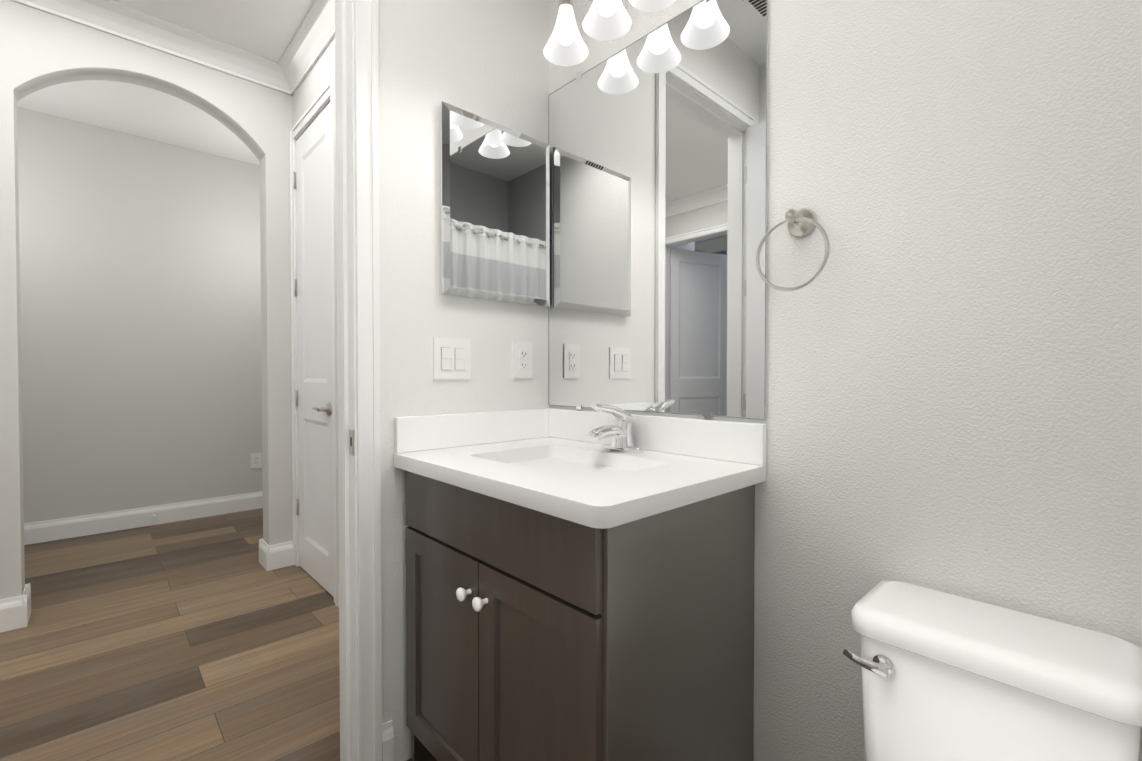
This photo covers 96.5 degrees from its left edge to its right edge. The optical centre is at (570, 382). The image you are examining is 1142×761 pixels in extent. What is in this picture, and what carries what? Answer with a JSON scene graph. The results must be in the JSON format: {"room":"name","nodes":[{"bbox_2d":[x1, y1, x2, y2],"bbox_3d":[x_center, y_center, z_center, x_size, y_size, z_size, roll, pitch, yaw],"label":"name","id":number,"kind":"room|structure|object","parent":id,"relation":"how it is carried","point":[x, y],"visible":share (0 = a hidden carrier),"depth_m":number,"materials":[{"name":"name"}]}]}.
{"room":"bathroom","nodes":[
{"label":"bathroom","id":0,"kind":"room"},
{"bbox_2d":[17,107,262,522],"bbox_3d":[-3.556,-0.364,3.412,5.150,2.840,0.125,-1,1,-43],"label":"wall","id":1,"kind":"structure","parent":0,"point":[140,301],"depth_m":3.67,"materials":[{"name":"white paint"}]},
{"bbox_2d":[24,491,262,544],"bbox_3d":[-3.508,0.988,3.381,4.900,0.138,0.016,-1,1,-43],"label":"baseboard","id":2,"kind":"structure","parent":1,"relation":"attached to","point":[70,527],"depth_m":3.70,"materials":[{"name":"white wood"}]},
{"bbox_2d":[251,452,261,468],"bbox_3d":[-2.608,0.644,4.222,0.079,0.124,0.008,-1,1,-43],"label":"outlet","id":3,"kind":"object","parent":1,"relation":"attached to","point":[256,460],"visible":1,"depth_m":4.22,"materials":[{"name":"white plastic"}]},
{"bbox_2d":[0,0,292,599],"bbox_3d":[-2.692,-0.343,2.067,3.055,2.840,0.140,-1,1,-43],"label":"wall","id":4,"kind":"structure","parent":0,"point":[39,49],"depth_m":2.50,"materials":[{"name":"white paint"}]},
{"bbox_2d":[0,587,30,632],"bbox_3d":[-3.039,1.014,1.670,1.726,0.138,0.036,-1,1,-43],"label":"baseboard","id":5,"kind":"structure","parent":4,"relation":"attached to","point":[15,612],"depth_m":2.22,"materials":[{"name":"white wood"}]},
{"bbox_2d":[11,0,294,95],"bbox_3d":[-2.611,-1.706,1.963,2.810,0.112,0.093,-1,1,-43],"label":"crown molding","id":6,"kind":"structure","parent":4,"relation":"attached to","point":[108,16],"depth_m":2.52,"materials":[{"name":"white wood"}]},
{"bbox_2d":[259,539,292,566],"bbox_3d":[-1.301,0.986,3.520,1.487,0.138,0.021,-1,1,-43],"label":"baseboard","id":7,"kind":"structure","parent":4,"relation":"attached to","point":[281,552],"depth_m":2.93,"materials":[{"name":"white wood"}]},
{"bbox_2d":[17,0,314,165],"bbox_3d":[-1.583,-1.800,1.206,6.200,0.100,7.200,-1,1,-43],"label":"ceiling","id":8,"kind":"structure","parent":0,"point":[268,29],"depth_m":3.15,"materials":[{"name":"white paint"}]},
{"bbox_2d":[0,508,436,760],"bbox_3d":[-1.583,1.119,1.250,6.200,0.060,7.200,-1,1,-43],"label":"floor","id":9,"kind":"structure","parent":0,"point":[209,638],"depth_m":2.03,"materials":[{"name":"brown wood"}]},
{"bbox_2d":[394,403,766,760],"bbox_3d":[-0.016,0.573,1.331,0.585,1.031,0.806,-1,1,-43],"label":"bathroom vanity","id":10,"kind":"object","parent":9,"relation":"on","point":[579,585],"visible":1,"depth_m":1.11,"materials":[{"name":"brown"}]},
{"bbox_2d":[586,403,643,452],"bbox_3d":[0.112,0.126,1.444,0.170,0.140,0.156,-1,1,-43],"label":"faucet","id":11,"kind":"object","parent":10,"relation":"on","point":[625,431],"depth_m":1.45,"materials":[{"name":"silver metal"}]},
{"bbox_2d":[843,580,1141,760],"bbox_3d":[0.512,0.747,0.683,0.689,0.702,0.374,-1,1,-43],"label":"toilet","id":12,"kind":"object","parent":9,"relation":"on","point":[948,677],"visible":1,"depth_m":0.79,"materials":[{"name":"white ceramic"}]},
{"bbox_2d":[292,36,334,125],"bbox_3d":[-1.014,-0.349,2.421,0.120,2.840,1.915,-1,1,-43],"label":"wall","id":13,"kind":"structure","parent":0,"point":[317,79],"depth_m":2.62,"materials":[{"name":"white paint"}]},
{"bbox_2d":[275,0,334,91],"bbox_3d":[-1.036,-1.711,2.266,0.092,0.112,1.560,-1,1,-43],"label":"crown molding","id":14,"kind":"structure","parent":13,"relation":"attached to","point":[289,71],"depth_m":2.59,"materials":[{"name":"white wood"}]},
{"bbox_2d":[289,77,338,605],"bbox_3d":[-1.324,-0.191,2.742,0.142,2.514,0.740,-1,1,-43],"label":"door frame","id":15,"kind":"structure","parent":13,"relation":"attached to","point":[326,96],"depth_m":2.65,"materials":[{"name":"white wood"}]},
{"bbox_2d":[294,103,333,596],"bbox_3d":[-1.374,-0.157,2.702,0.092,2.432,0.620,-1,1,-43],"label":"closet door","id":16,"kind":"structure","parent":13,"relation":"in","point":[313,294],"depth_m":2.71,"materials":[{"name":"painted wood"},{"name":"brushed nickel"}]},
{"bbox_2d":[337,582,338,606],"bbox_3d":[-0.762,1.008,2.071,0.016,0.138,1.028,-1,1,-43],"label":"baseboard","id":17,"kind":"structure","parent":13,"relation":"attached to","point":[338,582],"depth_m":2.43,"materials":[{"name":"white wood"}]},
{"bbox_2d":[378,0,548,760],"bbox_3d":[-1.313,-0.323,0.745,3.265,2.840,0.125,-1,1,-43],"label":"wall","id":18,"kind":"structure","parent":0,"point":[487,59],"depth_m":1.49,"materials":[{"name":"white paint"}]},
{"bbox_2d":[335,0,381,760],"bbox_3d":[-0.904,-0.166,1.130,0.904,2.514,0.164,-1,1,-43],"label":"door frame","id":19,"kind":"structure","parent":18,"relation":"attached to","point":[358,298],"depth_m":1.37,"materials":[{"name":"white wood"}]},
{"bbox_2d":[433,337,470,378],"bbox_3d":[-0.359,-0.072,1.548,0.125,0.124,0.011,-1,1,-43],"label":"switch plate","id":20,"kind":"object","parent":18,"relation":"attached to","point":[451,358],"visible":1,"depth_m":1.54,"materials":[{"name":"white plastic"}]},
{"bbox_2d":[440,101,549,306],"bbox_3d":[-0.232,-0.546,1.646,0.416,0.565,0.028,-1,1,-43],"label":"medicine cabinet mirror","id":21,"kind":"object","parent":18,"relation":"attached to","point":[494,211],"visible":0.92,"depth_m":1.61,"materials":[{"name":"white mirror"}]},
{"bbox_2d":[513,341,532,377],"bbox_3d":[-0.162,-0.078,1.733,0.079,0.124,0.008,-1,1,-43],"label":"outlet","id":22,"kind":"object","parent":18,"relation":"attached to","point":[522,359],"visible":1,"depth_m":1.73,"materials":[{"name":"white plastic"}]},
{"bbox_2d":[549,0,1141,760],"bbox_3d":[0.179,-0.318,0.398,1.810,2.840,2.670,-1,1,-43],"label":"wall","id":23,"kind":"structure","parent":0,"point":[955,366],"depth_m":0.98,"materials":[{"name":"white paint"}]},
{"bbox_2d":[543,0,675,65],"bbox_3d":[0.119,-1.212,1.448,0.193,0.414,0.525,-1,1,-43],"label":"sconce","id":24,"kind":"object","parent":23,"relation":"attached to","point":[606,20],"visible":1,"depth_m":1.49,"materials":[{"name":"white glass"}]},
{"bbox_2d":[548,0,768,419],"bbox_3d":[0.195,-0.465,1.513,0.008,1.114,0.802,-1,1,-43],"label":"vanity mirror","id":25,"kind":"object","parent":23,"relation":"attached to","point":[658,150],"visible":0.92,"depth_m":1.43,"materials":[{"name":"clear glass"}]},
{"bbox_2d":[756,208,829,290],"bbox_3d":[0.503,-0.300,1.142,0.070,0.194,0.162,-1,1,-43],"label":"towel ring","id":26,"kind":"object","parent":23,"relation":"attached to","point":[805,223],"visible":1,"depth_m":1.14,"materials":[{"name":"silver metal"}]}
]}

